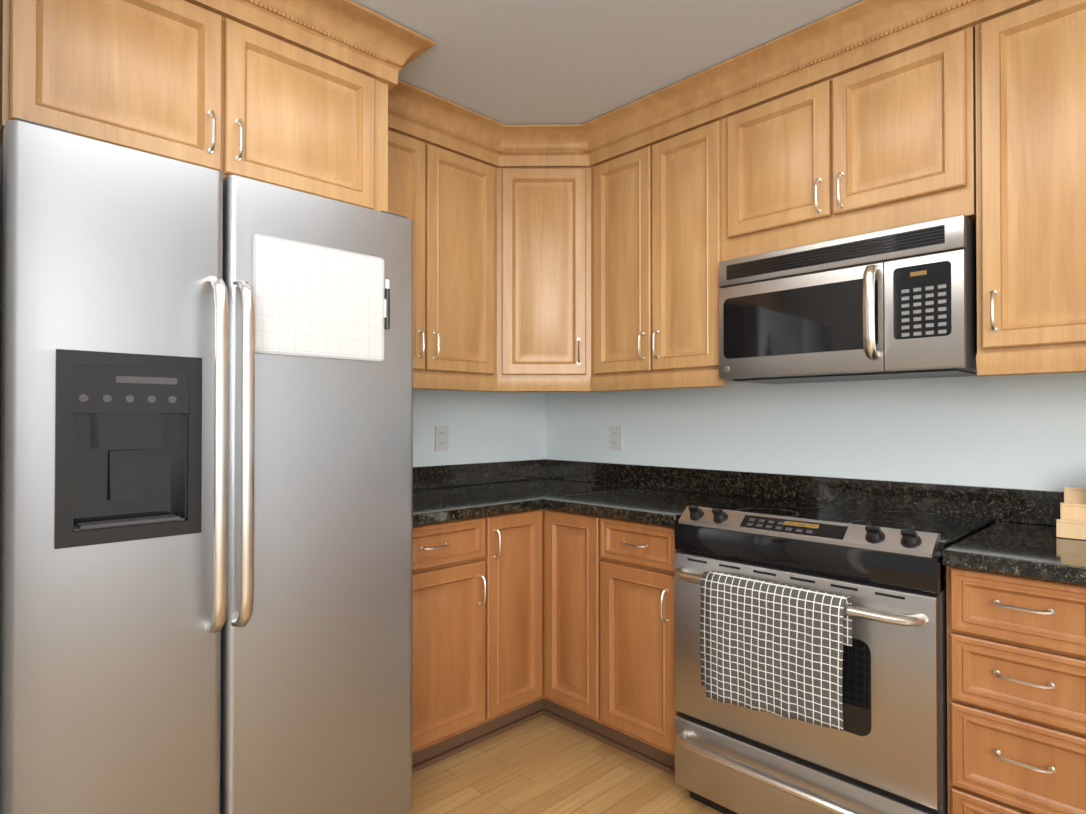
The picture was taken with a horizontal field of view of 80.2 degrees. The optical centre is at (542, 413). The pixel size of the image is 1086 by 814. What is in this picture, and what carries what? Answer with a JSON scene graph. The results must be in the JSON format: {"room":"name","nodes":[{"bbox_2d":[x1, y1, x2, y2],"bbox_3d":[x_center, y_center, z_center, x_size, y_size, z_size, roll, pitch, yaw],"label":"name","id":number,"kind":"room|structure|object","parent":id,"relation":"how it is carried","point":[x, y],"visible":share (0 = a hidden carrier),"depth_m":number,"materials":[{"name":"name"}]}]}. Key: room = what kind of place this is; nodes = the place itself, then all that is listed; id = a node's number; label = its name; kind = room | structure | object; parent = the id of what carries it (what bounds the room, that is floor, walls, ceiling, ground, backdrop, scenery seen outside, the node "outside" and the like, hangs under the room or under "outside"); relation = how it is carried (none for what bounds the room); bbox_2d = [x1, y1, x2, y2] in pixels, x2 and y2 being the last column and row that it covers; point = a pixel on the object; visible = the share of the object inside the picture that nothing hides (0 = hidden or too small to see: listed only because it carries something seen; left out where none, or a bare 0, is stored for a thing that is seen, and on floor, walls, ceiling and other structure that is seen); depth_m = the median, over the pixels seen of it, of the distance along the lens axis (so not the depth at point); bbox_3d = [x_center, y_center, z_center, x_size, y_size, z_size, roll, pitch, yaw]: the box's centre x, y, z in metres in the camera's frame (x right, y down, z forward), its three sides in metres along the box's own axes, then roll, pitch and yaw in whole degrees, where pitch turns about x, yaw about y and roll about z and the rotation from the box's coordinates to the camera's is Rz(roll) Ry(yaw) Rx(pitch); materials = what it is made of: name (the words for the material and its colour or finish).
{"room":"kitchen","nodes":[
{"label":"kitchen","id":0,"kind":"room"},
{"bbox_2d":[413,389,544,466],"bbox_3d":[-1.632,0.011,1.951,4.720,2.475,0.120,1,-1,-44],"label":"wall","id":1,"kind":"structure","parent":0,"point":[484,427],"depth_m":3.15,"materials":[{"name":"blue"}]},
{"bbox_2d":[0,0,399,214],"bbox_3d":[-1.061,-0.930,1.989,0.973,0.586,0.631,1,-1,-44],"label":"upper cabinet","id":2,"kind":"object","parent":1,"relation":"attached to","point":[298,95],"depth_m":1.75,"materials":[{"name":"brown wood"}]},
{"bbox_2d":[435,426,447,450],"bbox_3d":[-0.470,0.117,2.993,0.072,0.116,0.011,1,-1,-44],"label":"electrical outlet","id":3,"kind":"object","parent":1,"relation":"attached to","point":[441,438],"visible":1,"depth_m":2.99,"materials":[{"name":"white plastic"}]},
{"bbox_2d":[400,88,499,383],"bbox_3d":[-0.558,-0.686,2.680,0.714,1.062,0.341,1,-1,-44],"label":"upper cabinet","id":4,"kind":"object","parent":1,"relation":"attached to","point":[450,159],"depth_m":2.63,"materials":[{"name":"brown wood"}]},
{"bbox_2d":[413,459,544,489],"bbox_3d":[-0.495,0.292,2.957,1.350,0.101,0.022,1,-1,-44],"label":"backsplash","id":5,"kind":"structure","parent":1,"relation":"attached to","point":[424,477],"depth_m":3.11,"materials":[{"name":"black stone"}]},
{"bbox_2d":[407,715,722,813],"bbox_3d":[-0.025,1.263,0.294,4.720,0.060,4.720,1,-1,-44],"label":"floor","id":6,"kind":"structure","parent":0,"point":[543,764],"depth_m":2.19,"materials":[{"name":"brown wood"}]},
{"bbox_2d":[0,118,412,813],"bbox_3d":[-0.963,0.341,1.807,0.905,1.812,0.926,1,-1,-44],"label":"fridge","id":7,"kind":"object","parent":6,"relation":"on","point":[206,490],"visible":1,"depth_m":1.44,"materials":[{"name":"grey metal"}]},
{"bbox_2d":[412,515,491,772],"bbox_3d":[-0.594,0.816,2.429,0.477,0.872,0.631,1,-1,-44],"label":"base cabinet","id":8,"kind":"object","parent":6,"relation":"on","point":[452,648],"depth_m":2.27,"materials":[{"name":"brown wood"}]},
{"bbox_2d":[413,478,756,526],"bbox_3d":[-0.045,0.358,2.527,1.394,0.038,1.262,1,-1,-44],"label":"countertop","id":9,"kind":"structure","parent":8,"relation":"on","point":[664,507],"depth_m":2.51,"materials":[{"name":"black stone"}]},
{"bbox_2d":[492,508,543,737],"bbox_3d":[-0.321,0.818,2.695,0.286,0.872,0.631,1,-1,-44],"label":"base cabinet","id":10,"kind":"object","parent":6,"relation":"on","point":[517,537],"depth_m":2.49,"materials":[{"name":"brown wood"}]},
{"bbox_2d":[544,509,591,736],"bbox_3d":[0.319,0.818,2.696,0.631,0.872,0.310,1,-1,-44],"label":"base cabinet","id":11,"kind":"object","parent":6,"relation":"on","point":[563,617],"depth_m":2.49,"materials":[{"name":"brown wood"}]},
{"bbox_2d":[592,515,680,775],"bbox_3d":[0.548,0.816,2.462,0.631,0.872,0.345,1,-1,-44],"label":"base cabinet","id":12,"kind":"object","parent":6,"relation":"on","point":[634,712],"depth_m":2.26,"materials":[{"name":"brown wood"}]},
{"bbox_2d":[674,497,995,813],"bbox_3d":[0.888,0.773,2.019,0.710,0.951,0.752,1,-1,-44],"label":"range","id":13,"kind":"object","parent":6,"relation":"on","point":[884,751],"visible":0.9,"depth_m":1.75,"materials":[{"name":"grey metal"}]},
{"bbox_2d":[700,571,851,730],"bbox_3d":[0.630,0.655,1.791,0.070,0.370,0.414,1,-1,-44],"label":"hanging towel","id":14,"kind":"object","parent":13,"relation":"hanging from","point":[772,647],"visible":1,"depth_m":1.75,"materials":[{"name":"grey fabric"}]},
{"bbox_2d":[946,566,1085,813],"bbox_3d":[1.618,0.806,1.344,0.662,0.873,1.219,1,-1,-44],"label":"base cabinet","id":15,"kind":"object","parent":6,"relation":"on","point":[1016,694],"visible":1,"depth_m":1.48,"materials":[{"name":"brown wood"}]},
{"bbox_2d":[942,521,1085,584],"bbox_3d":[1.624,0.348,1.354,0.645,0.038,1.219,1,-1,-44],"label":"countertop","id":16,"kind":"structure","parent":15,"relation":"on","point":[1038,551],"depth_m":1.54,"materials":[{"name":"black stone"}]},
{"bbox_2d":[1056,487,1085,539],"bbox_3d":[1.596,0.268,1.649,0.221,0.124,0.420,1,-1,-44],"label":"spice rack","id":17,"kind":"object","parent":16,"relation":"on","point":[1071,523],"visible":1,"depth_m":1.74,"materials":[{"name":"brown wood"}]},
{"bbox_2d":[351,0,862,124],"bbox_3d":[-0.025,-1.282,0.317,4.720,0.080,4.720,1,-1,-44],"label":"ceiling","id":18,"kind":"structure","parent":0,"point":[520,62],"depth_m":2.15,"materials":[{"name":"grey paint"}]},
{"bbox_2d":[545,372,1085,522],"bbox_3d":[1.662,0.010,1.870,0.120,2.475,4.600,1,-1,-44],"label":"wall","id":19,"kind":"structure","parent":0,"point":[1028,432],"depth_m":2.33,"materials":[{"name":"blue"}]},
{"bbox_2d":[484,124,603,387],"bbox_3d":[0.007,-0.683,3.047,0.607,1.062,0.607,1,-1,-44],"label":"upper cabinet","id":20,"kind":"object","parent":19,"relation":"attached to","point":[544,167],"depth_m":2.80,"materials":[{"name":"brown wood"}]},
{"bbox_2d":[610,426,621,449],"bbox_3d":[0.352,0.121,3.116,0.011,0.116,0.072,1,-1,-44],"label":"electrical outlet","id":21,"kind":"object","parent":19,"relation":"attached to","point":[615,437],"visible":1,"depth_m":3.11,"materials":[{"name":"white plastic"}]},
{"bbox_2d":[588,72,723,383],"bbox_3d":[0.543,-0.686,2.689,0.341,1.062,0.654,1,-1,-44],"label":"upper cabinet","id":22,"kind":"object","parent":19,"relation":"attached to","point":[588,256],"depth_m":2.53,"materials":[{"name":"brown wood"}]},
{"bbox_2d":[545,459,1063,525],"bbox_3d":[1.138,0.286,2.297,0.024,0.101,3.247,1,-1,-44],"label":"backsplash","id":23,"kind":"structure","parent":19,"relation":"attached to","point":[1040,507],"depth_m":2.35,"materials":[{"name":"black stone"}]},
{"bbox_2d":[724,0,975,260],"bbox_3d":[1.040,-0.887,2.182,0.341,0.669,0.768,1,-1,-44],"label":"upper cabinet","id":24,"kind":"object","parent":19,"relation":"attached to","point":[864,122],"depth_m":2.01,"materials":[{"name":"brown wood"}]},
{"bbox_2d":[719,214,976,383],"bbox_3d":[1.003,-0.329,2.140,0.438,0.426,0.748,1,-1,-44],"label":"microwave","id":25,"kind":"object","parent":24,"relation":"attached to","point":[896,303],"visible":1,"depth_m":1.97,"materials":[{"name":"grey metal"}]},
{"bbox_2d":[968,0,1085,367],"bbox_3d":[1.478,-0.694,1.731,0.341,1.062,0.475,1,-1,-44],"label":"upper cabinet","id":26,"kind":"object","parent":19,"relation":"attached to","point":[1030,218],"depth_m":1.70,"materials":[{"name":"brown wood"}]}
]}

